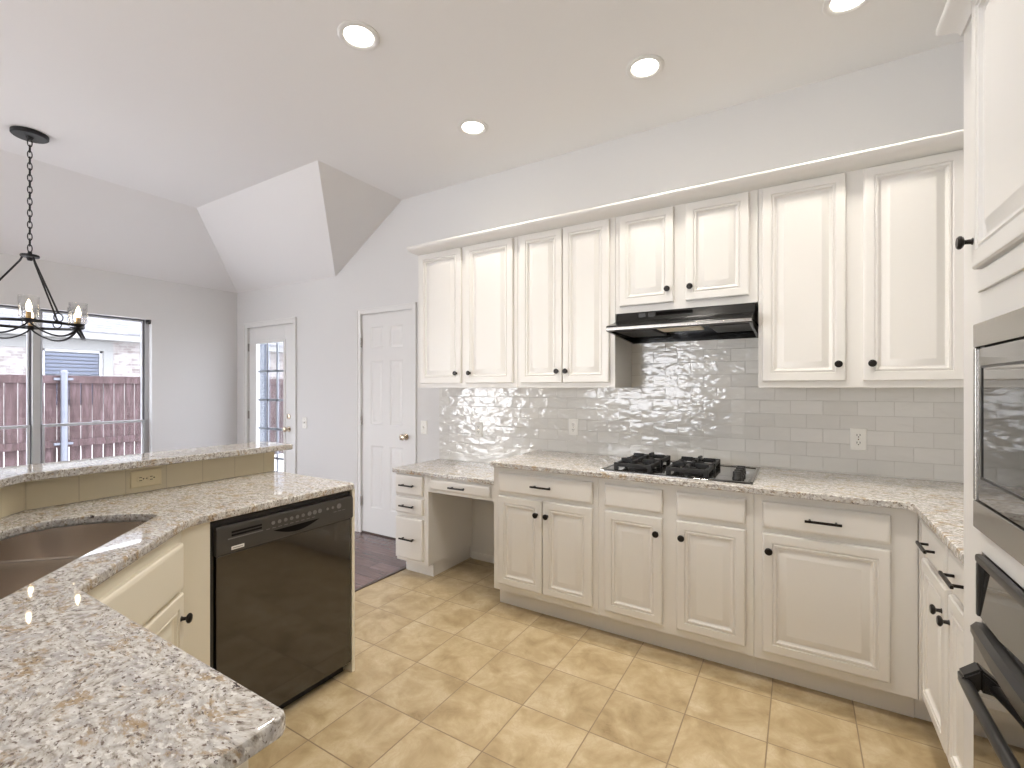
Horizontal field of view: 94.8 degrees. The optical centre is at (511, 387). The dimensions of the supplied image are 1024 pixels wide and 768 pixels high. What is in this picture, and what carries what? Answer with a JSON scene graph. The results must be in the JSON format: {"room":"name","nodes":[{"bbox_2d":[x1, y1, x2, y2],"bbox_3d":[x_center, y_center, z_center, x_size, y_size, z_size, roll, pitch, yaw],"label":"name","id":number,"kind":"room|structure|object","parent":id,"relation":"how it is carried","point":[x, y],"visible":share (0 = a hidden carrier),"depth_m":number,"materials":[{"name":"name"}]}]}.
{"room":"kitchen","nodes":[
{"label":"kitchen","id":0,"kind":"room"},
{"bbox_2d":[0,253,236,451],"bbox_3d":[-5.288,-0.155,2.391,0.120,3.050,7.580,0,0,31],"label":"wall","id":1,"kind":"structure","parent":0,"point":[193,329],"depth_m":5.01,"materials":[{"name":"white paint"}]},
{"bbox_2d":[0,305,150,464],"bbox_3d":[-4.201,0.193,4.175,0.090,1.795,1.669,0,0,31],"label":"window","id":2,"kind":"structure","parent":1,"relation":"in","point":[35,428],"depth_m":4.19,"materials":[{"name":"glass"},{"name":"grey aluminium"}]},
{"bbox_2d":[2,472,264,539],"bbox_3d":[-1.402,0.854,1.241,0.861,1.032,2.753,0,0,-15],"label":"wall","id":3,"kind":"structure","parent":0,"point":[264,472],"depth_m":1.92,"materials":[{"name":"white paint"}]},
{"bbox_2d":[0,452,273,517],"bbox_3d":[-1.334,0.397,1.261,0.734,0.117,2.567,0,0,-15],"label":"backsplash","id":4,"kind":"structure","parent":3,"relation":"attached to","point":[19,497],"depth_m":1.98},
{"bbox_2d":[130,468,160,488],"bbox_3d":[-1.612,0.398,2.078,0.008,0.072,0.116,0,0,31],"label":"wall outlet","id":5,"kind":"object","parent":4,"relation":"attached to","point":[143,478],"visible":1,"depth_m":2.07,"materials":[{"name":"beige plastic"}]},
{"bbox_2d":[137,475,145,482],"bbox_3d":[-1.621,0.398,2.059,0.002,0.033,0.033,0,0,31],"label":"receptacle","id":6,"kind":"object","parent":5,"relation":"attached to","point":[140,478],"depth_m":2.06,"materials":[{"name":"beige plastic"}]},
{"bbox_2d":[148,474,155,480],"bbox_3d":[-1.600,0.398,2.093,0.002,0.033,0.033,0,0,31],"label":"receptacle","id":7,"kind":"object","parent":5,"relation":"attached to","point":[151,477],"depth_m":2.09,"materials":[{"name":"beige plastic"}]},
{"bbox_2d":[0,441,292,487],"bbox_3d":[-1.393,0.323,1.268,1.017,0.030,2.861,0,0,-14],"label":"bar","id":8,"kind":"object","parent":3,"relation":"on","point":[10,475],"visible":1,"depth_m":2.01,"materials":[{"name":"stone"}]},
{"bbox_2d":[355,531,405,588],"bbox_3d":[-3.947,1.420,1.574,3.260,0.100,7.820,0,0,31],"label":"floor","id":9,"kind":"structure","parent":0,"point":[375,555],"depth_m":3.79,"materials":[{"name":"wood"}]},
{"bbox_2d":[0,0,963,292],"bbox_3d":[-2.368,-1.468,0.611,6.720,0.725,7.580,0,0,31],"label":"ceiling","id":10,"kind":"structure","parent":0,"point":[237,146],"depth_m":2.73,"materials":[{"name":"white paint"}]},
{"bbox_2d":[0,126,85,341],"bbox_3d":[-3.181,-1.005,3.107,0.612,1.349,0.607,0,0,31],"label":"chandelier","id":11,"kind":"object","parent":10,"relation":"hanging from","point":[27,134],"visible":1,"depth_m":3.10,"materials":[{"name":"black metal"}]},
{"bbox_2d":[26,311,31,317],"bbox_3d":[-2.994,-0.454,2.918,0.026,0.042,0.025,0,0,31],"label":"socket","id":12,"kind":"object","parent":11,"relation":"attached to","point":[28,313],"depth_m":2.91,"materials":[{"name":"gold metal"}]},
{"bbox_2d":[76,317,80,323],"bbox_3d":[-2.923,-0.454,3.174,0.026,0.042,0.025,0,0,31],"label":"socket","id":13,"kind":"object","parent":11,"relation":"attached to","point":[78,320],"depth_m":3.17,"materials":[{"name":"gold metal"}]},
{"bbox_2d":[337,20,379,51],"bbox_3d":[-0.731,-1.675,2.249,0.196,0.008,0.196,0,0,31],"label":"recessed light","id":14,"kind":"object","parent":10,"relation":"in","point":[357,35],"visible":1,"depth_m":2.24,"materials":[{"name":"white paint"}]},
{"bbox_2d":[457,119,487,135],"bbox_3d":[-0.253,-1.675,3.035,0.196,0.008,0.196,0,0,31],"label":"recessed light","id":15,"kind":"object","parent":10,"relation":"in","point":[471,127],"visible":1,"depth_m":3.03,"materials":[{"name":"white paint"}]},
{"bbox_2d":[626,54,663,79],"bbox_3d":[0.696,-1.675,2.468,0.196,0.008,0.196,0,0,31],"label":"recessed light","id":16,"kind":"object","parent":10,"relation":"in","point":[644,67],"visible":1,"depth_m":2.46,"materials":[{"name":"white paint"}]},
{"bbox_2d":[822,0,870,16],"bbox_3d":[1.454,-1.675,2.030,0.196,0.008,0.196,0,0,31],"label":"recessed light","id":17,"kind":"object","parent":10,"relation":"in","point":[840,7],"visible":1,"depth_m":2.07,"materials":[{"name":"white paint"}]},
{"bbox_2d":[248,557,950,767],"bbox_3d":[-0.976,1.420,-0.237,3.700,0.100,7.820,0,0,31],"label":"floor","id":18,"kind":"structure","parent":0,"point":[448,673],"depth_m":2.02,"materials":[{"name":"tile"}]},
{"bbox_2d":[86,522,209,665],"bbox_3d":[-1.132,0.928,1.404,0.161,0.884,0.728,0,0,-9],"label":"base cabinet","id":19,"kind":"object","parent":18,"relation":"on","point":[165,591],"visible":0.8,"depth_m":1.55,"materials":[{"name":"beige paint"}]},
{"bbox_2d":[236,760,247,767],"bbox_3d":[-0.841,0.928,0.621,0.773,0.884,0.662,0,0,31],"label":"base cabinet","id":20,"kind":"object","parent":18,"relation":"on","point":[245,764],"visible":0.02,"depth_m":0.65,"materials":[{"name":"beige paint"}]},
{"bbox_2d":[0,471,353,767],"bbox_3d":[-1.116,0.471,1.314,1.191,0.030,2.588,0,0,-15],"label":"countertop","id":21,"kind":"structure","parent":20,"relation":"on","point":[83,684],"depth_m":0.76,"materials":[{"name":"stone"}]},
{"bbox_2d":[0,522,144,599],"bbox_3d":[-1.385,0.593,1.305,0.412,0.212,0.808,0,0,-14],"label":"sink","id":22,"kind":"object","parent":21,"relation":"in","point":[26,558],"visible":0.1,"depth_m":1.59,"materials":[{"name":"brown metal"}]},
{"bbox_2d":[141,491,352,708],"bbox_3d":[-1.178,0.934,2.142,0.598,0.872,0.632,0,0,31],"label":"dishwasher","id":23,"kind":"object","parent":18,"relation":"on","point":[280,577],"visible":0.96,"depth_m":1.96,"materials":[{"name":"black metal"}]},
{"bbox_2d":[343,488,354,671],"bbox_3d":[-1.091,0.928,2.473,0.763,0.884,0.017,0,0,31],"label":"base cabinet","id":24,"kind":"object","parent":18,"relation":"on","point":[350,666],"visible":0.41,"depth_m":2.27,"materials":[{"name":"beige paint"}]},
{"bbox_2d":[355,566,405,591],"bbox_3d":[-0.968,1.367,3.330,0.030,0.006,1.480,0,0,31],"label":"trim","id":25,"kind":"structure","parent":18,"relation":"on","point":[403,568],"depth_m":3.36,"materials":[{"name":"brown"}]},
{"bbox_2d":[396,473,493,576],"bbox_3d":[-0.341,0.998,3.472,0.917,0.744,0.583,0,0,31],"label":"base cabinet","id":26,"kind":"object","parent":18,"relation":"on","point":[434,515],"visible":0.89,"depth_m":3.43,"materials":[{"name":"white paint"}]},
{"bbox_2d":[392,459,493,484],"bbox_3d":[-0.350,0.610,3.489,0.949,0.030,0.545,0,0,31],"label":"countertop","id":27,"kind":"structure","parent":26,"relation":"on","point":[483,473],"depth_m":3.41,"materials":[{"name":"stone"}]},
{"bbox_2d":[494,467,602,629],"bbox_3d":[0.326,0.928,3.018,0.692,0.884,0.662,0,0,31],"label":"base cabinet","id":28,"kind":"object","parent":18,"relation":"on","point":[546,524],"visible":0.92,"depth_m":2.75,"materials":[{"name":"white paint"}]},
{"bbox_2d":[599,478,754,672],"bbox_3d":[0.950,0.928,2.640,0.764,0.884,0.658,0,0,31],"label":"base cabinet","id":29,"kind":"object","parent":18,"relation":"on","point":[676,563],"visible":0.94,"depth_m":2.37,"materials":[{"name":"white paint"}]},
{"bbox_2d":[754,494,917,717],"bbox_3d":[1.528,0.928,2.286,0.588,0.884,0.662,0,0,31],"label":"base cabinet","id":30,"kind":"object","parent":18,"relation":"on","point":[836,584],"visible":0.89,"depth_m":2.03,"materials":[{"name":"white paint"}]},
{"bbox_2d":[914,516,963,767],"bbox_3d":[1.848,0.928,1.694,0.642,0.884,1.320,0,0,31],"label":"base cabinet","id":31,"kind":"object","parent":18,"relation":"on","point":[940,701],"visible":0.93,"depth_m":1.60,"materials":[{"name":"white paint"}]},
{"bbox_2d":[490,450,963,563],"bbox_3d":[0.986,0.471,2.220,2.664,0.030,1.323,0,0,31],"label":"countertop","id":32,"kind":"structure","parent":31,"relation":"on","point":[940,504],"depth_m":2.23,"materials":[{"name":"stone"}]},
{"bbox_2d":[600,452,759,484],"bbox_3d":[0.938,0.426,2.625,0.760,0.060,0.490,0,0,31],"label":"gas cooktop","id":33,"kind":"object","parent":32,"relation":"in","point":[638,463],"visible":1,"depth_m":2.52,"materials":[{"name":"black metal"}]},
{"bbox_2d":[936,0,1023,767],"bbox_3d":[1.279,0.168,0.799,0.684,2.404,0.894,0,0,31],"label":"tall cabinet","id":34,"kind":"object","parent":18,"relation":"on","point":[992,31],"visible":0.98,"depth_m":1.09,"materials":[{"name":"white paint"}]},
{"bbox_2d":[957,554,1023,767],"bbox_3d":[1.177,0.764,0.783,0.564,0.721,0.625,0,0,31],"label":"wall oven","id":35,"kind":"object","parent":34,"relation":"in","point":[992,685],"visible":1,"depth_m":1.01,"materials":[{"name":"black"}]},
{"bbox_2d":[973,307,1023,565],"bbox_3d":[1.187,0.094,0.775,0.479,0.504,0.650,0,0,31],"label":"microwave","id":36,"kind":"object","parent":34,"relation":"in","point":[998,367],"visible":1,"depth_m":1.02,"materials":[{"name":"silver metal"}]},
{"bbox_2d":[237,40,963,557],"bbox_3d":[-0.366,-0.155,3.895,6.960,3.050,0.129,0,0,31],"label":"wall","id":37,"kind":"structure","parent":0,"point":[920,95],"depth_m":3.03,"materials":[{"name":"white paint"}]},
{"bbox_2d":[248,325,292,472],"bbox_3d":[-2.708,0.339,5.257,0.852,2.038,0.110,0,0,31],"label":"door","id":38,"kind":"structure","parent":37,"relation":"in","point":[284,334],"depth_m":5.25,"materials":[{"name":"white paint"}]},
{"bbox_2d":[244,317,296,473],"bbox_3d":[-2.708,0.308,5.247,0.983,2.124,0.018,0,0,31],"label":"trim","id":39,"kind":"structure","parent":37,"relation":"attached to","point":[293,320],"depth_m":5.09,"materials":[{"name":"white paint"}]},
{"bbox_2d":[250,324,292,329],"bbox_3d":[-2.675,0.338,5.301,0.864,2.064,0.110,0,0,31],"label":"trim","id":40,"kind":"structure","parent":37,"relation":"attached to","point":[284,324],"depth_m":5.27,"materials":[{"name":"white paint"}]},
{"bbox_2d":[302,417,306,428],"bbox_3d":[-2.172,0.365,4.921,0.072,0.116,0.016,0,0,31],"label":"light switch","id":41,"kind":"object","parent":37,"relation":"attached to","point":[304,419],"visible":1,"depth_m":4.92,"materials":[{"name":"white plastic"}]},
{"bbox_2d":[362,531,395,539],"bbox_3d":[-1.124,1.364,4.358,0.655,0.012,0.106,0,0,31],"label":"trim","id":42,"kind":"structure","parent":37,"relation":"attached to","point":[362,531],"depth_m":4.36,"materials":[{"name":"white wood"}]},
{"bbox_2d":[361,311,411,537],"bbox_3d":[-1.161,0.337,4.308,0.647,2.038,0.107,0,0,31],"label":"door","id":43,"kind":"structure","parent":37,"relation":"in","point":[387,338],"depth_m":4.32,"materials":[{"name":"white paint"}]},
{"bbox_2d":[356,302,416,531],"bbox_3d":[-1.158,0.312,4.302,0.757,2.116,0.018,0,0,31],"label":"trim","id":44,"kind":"structure","parent":37,"relation":"attached to","point":[413,306],"depth_m":4.47,"materials":[{"name":"white paint"}]},
{"bbox_2d":[421,421,426,434],"bbox_3d":[-0.763,0.342,4.062,0.072,0.116,0.016,0,0,31],"label":"light switch","id":45,"kind":"object","parent":37,"relation":"attached to","point":[423,423],"visible":1,"depth_m":4.06,"materials":[{"name":"white plastic"}]},
{"bbox_2d":[418,236,517,387],"bbox_3d":[-0.273,-0.523,3.550,0.899,1.043,0.378,0,0,31],"label":"upper cabinet","id":46,"kind":"object","parent":37,"relation":"attached to","point":[468,295],"visible":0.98,"depth_m":3.39,"materials":[{"name":"white paint"}]},
{"bbox_2d":[406,129,963,255],"bbox_3d":[0.828,-1.062,2.871,3.613,0.063,0.393,0,0,31],"label":"trim","id":47,"kind":"structure","parent":46,"relation":"on","point":[950,141],"depth_m":2.48,"materials":[{"name":"white paint"}]},
{"bbox_2d":[475,422,482,436],"bbox_3d":[-0.266,0.330,3.753,0.072,0.116,0.008,0,0,31],"label":"wall outlet","id":48,"kind":"object","parent":37,"relation":"attached to","point":[478,425],"visible":1,"depth_m":3.75,"materials":[{"name":"white plastic"}]},
{"bbox_2d":[472,551,493,562],"bbox_3d":[-0.062,1.343,3.636,0.608,0.055,0.014,0,0,31],"label":"baseboard","id":49,"kind":"structure","parent":37,"relation":"attached to","point":[475,555],"depth_m":3.73,"materials":[{"name":"white paint"}]},
{"bbox_2d":[569,419,577,434],"bbox_3d":[0.433,0.276,3.327,0.072,0.116,0.008,0,0,31],"label":"wall outlet","id":50,"kind":"object","parent":37,"relation":"attached to","point":[573,423],"visible":1,"depth_m":3.32,"materials":[{"name":"white plastic"}]},
{"bbox_2d":[518,217,631,387],"bbox_3d":[0.403,-0.523,3.137,0.682,1.043,0.378,0,0,31],"label":"upper cabinet","id":51,"kind":"object","parent":37,"relation":"attached to","point":[567,275],"visible":0.99,"depth_m":2.98,"materials":[{"name":"white paint"}]},
{"bbox_2d":[606,302,757,343],"bbox_3d":[0.981,-0.367,2.695,0.738,0.154,0.516,0,0,31],"label":"range hood","id":52,"kind":"object","parent":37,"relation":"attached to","point":[732,321],"visible":0.99,"depth_m":2.62,"materials":[{"name":"black metal"}]},
{"bbox_2d":[648,312,654,316],"bbox_3d":[0.803,-0.422,2.712,0.040,0.024,0.007,0,0,31],"label":"rocker switch","id":53,"kind":"object","parent":52,"relation":"attached to","point":[650,314],"depth_m":2.71,"materials":[{"name":"black plastic"}]},
{"bbox_2d":[616,189,757,313],"bbox_3d":[1.022,-0.745,2.760,0.763,0.600,0.378,0,0,31],"label":"upper cabinet","id":54,"kind":"object","parent":37,"relation":"attached to","point":[703,253],"visible":0.98,"depth_m":2.60,"materials":[{"name":"white paint"}]},
{"bbox_2d":[850,428,866,450],"bbox_3d":[1.824,0.270,2.479,0.072,0.116,0.008,0,0,31],"label":"wall outlet","id":55,"kind":"object","parent":37,"relation":"attached to","point":[858,436],"visible":1,"depth_m":2.48,"materials":[{"name":"white plastic"}]},
{"bbox_2d":[855,432,861,438],"bbox_3d":[1.822,0.250,2.477,0.033,0.033,0.002,0,0,31],"label":"receptacle","id":56,"kind":"object","parent":55,"relation":"attached to","point":[858,435],"depth_m":2.48,"materials":[{"name":"white plastic"}]},
{"bbox_2d":[855,440,861,445],"bbox_3d":[1.822,0.290,2.477,0.033,0.033,0.002,0,0,31],"label":"receptacle","id":57,"kind":"object","parent":55,"relation":"attached to","point":[857,442],"depth_m":2.48,"materials":[{"name":"white plastic"}]},
{"bbox_2d":[758,149,963,387],"bbox_3d":[1.861,-0.523,2.249,1.198,1.043,0.378,0,0,31],"label":"upper cabinet","id":58,"kind":"object","parent":37,"relation":"attached to","point":[861,272],"visible":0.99,"depth_m":2.19,"materials":[{"name":"white paint"}]},
{"label":"outside","id":59,"kind":"structure","parent":0,"visible":0},
{"bbox_2d":[3,441,282,471],"bbox_3d":[-18.264,1.640,14.057,34.178,0.100,55.000,0,0,31],"label":"ground","id":60,"kind":"structure","parent":59,"point":[280,462],"depth_m":10.47,"materials":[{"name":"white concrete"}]},
{"bbox_2d":[0,370,282,466],"bbox_3d":[-6.999,0.637,8.769,0.160,1.885,11.692,0,0,31],"label":"fence","id":61,"kind":"object","parent":60,"relation":"on","point":[62,392],"visible":0.2,"depth_m":8.12,"materials":[{"name":"brown wood"}]},
{"bbox_2d":[0,308,282,443],"bbox_3d":[-14.276,-1.845,14.555,6.470,6.870,35.000,0,0,31],"label":"house","id":62,"kind":"structure","parent":60,"relation":"on","point":[111,347],"depth_m":13.21,"materials":[{"name":"brick"}]},
{"bbox_2d":[260,343,266,440],"bbox_3d":[-3.992,0.140,7.468,0.240,2.899,0.150,0,0,31],"label":"patio post","id":63,"kind":"object","parent":60,"relation":"on","point":[263,347],"visible":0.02,"depth_m":7.42,"materials":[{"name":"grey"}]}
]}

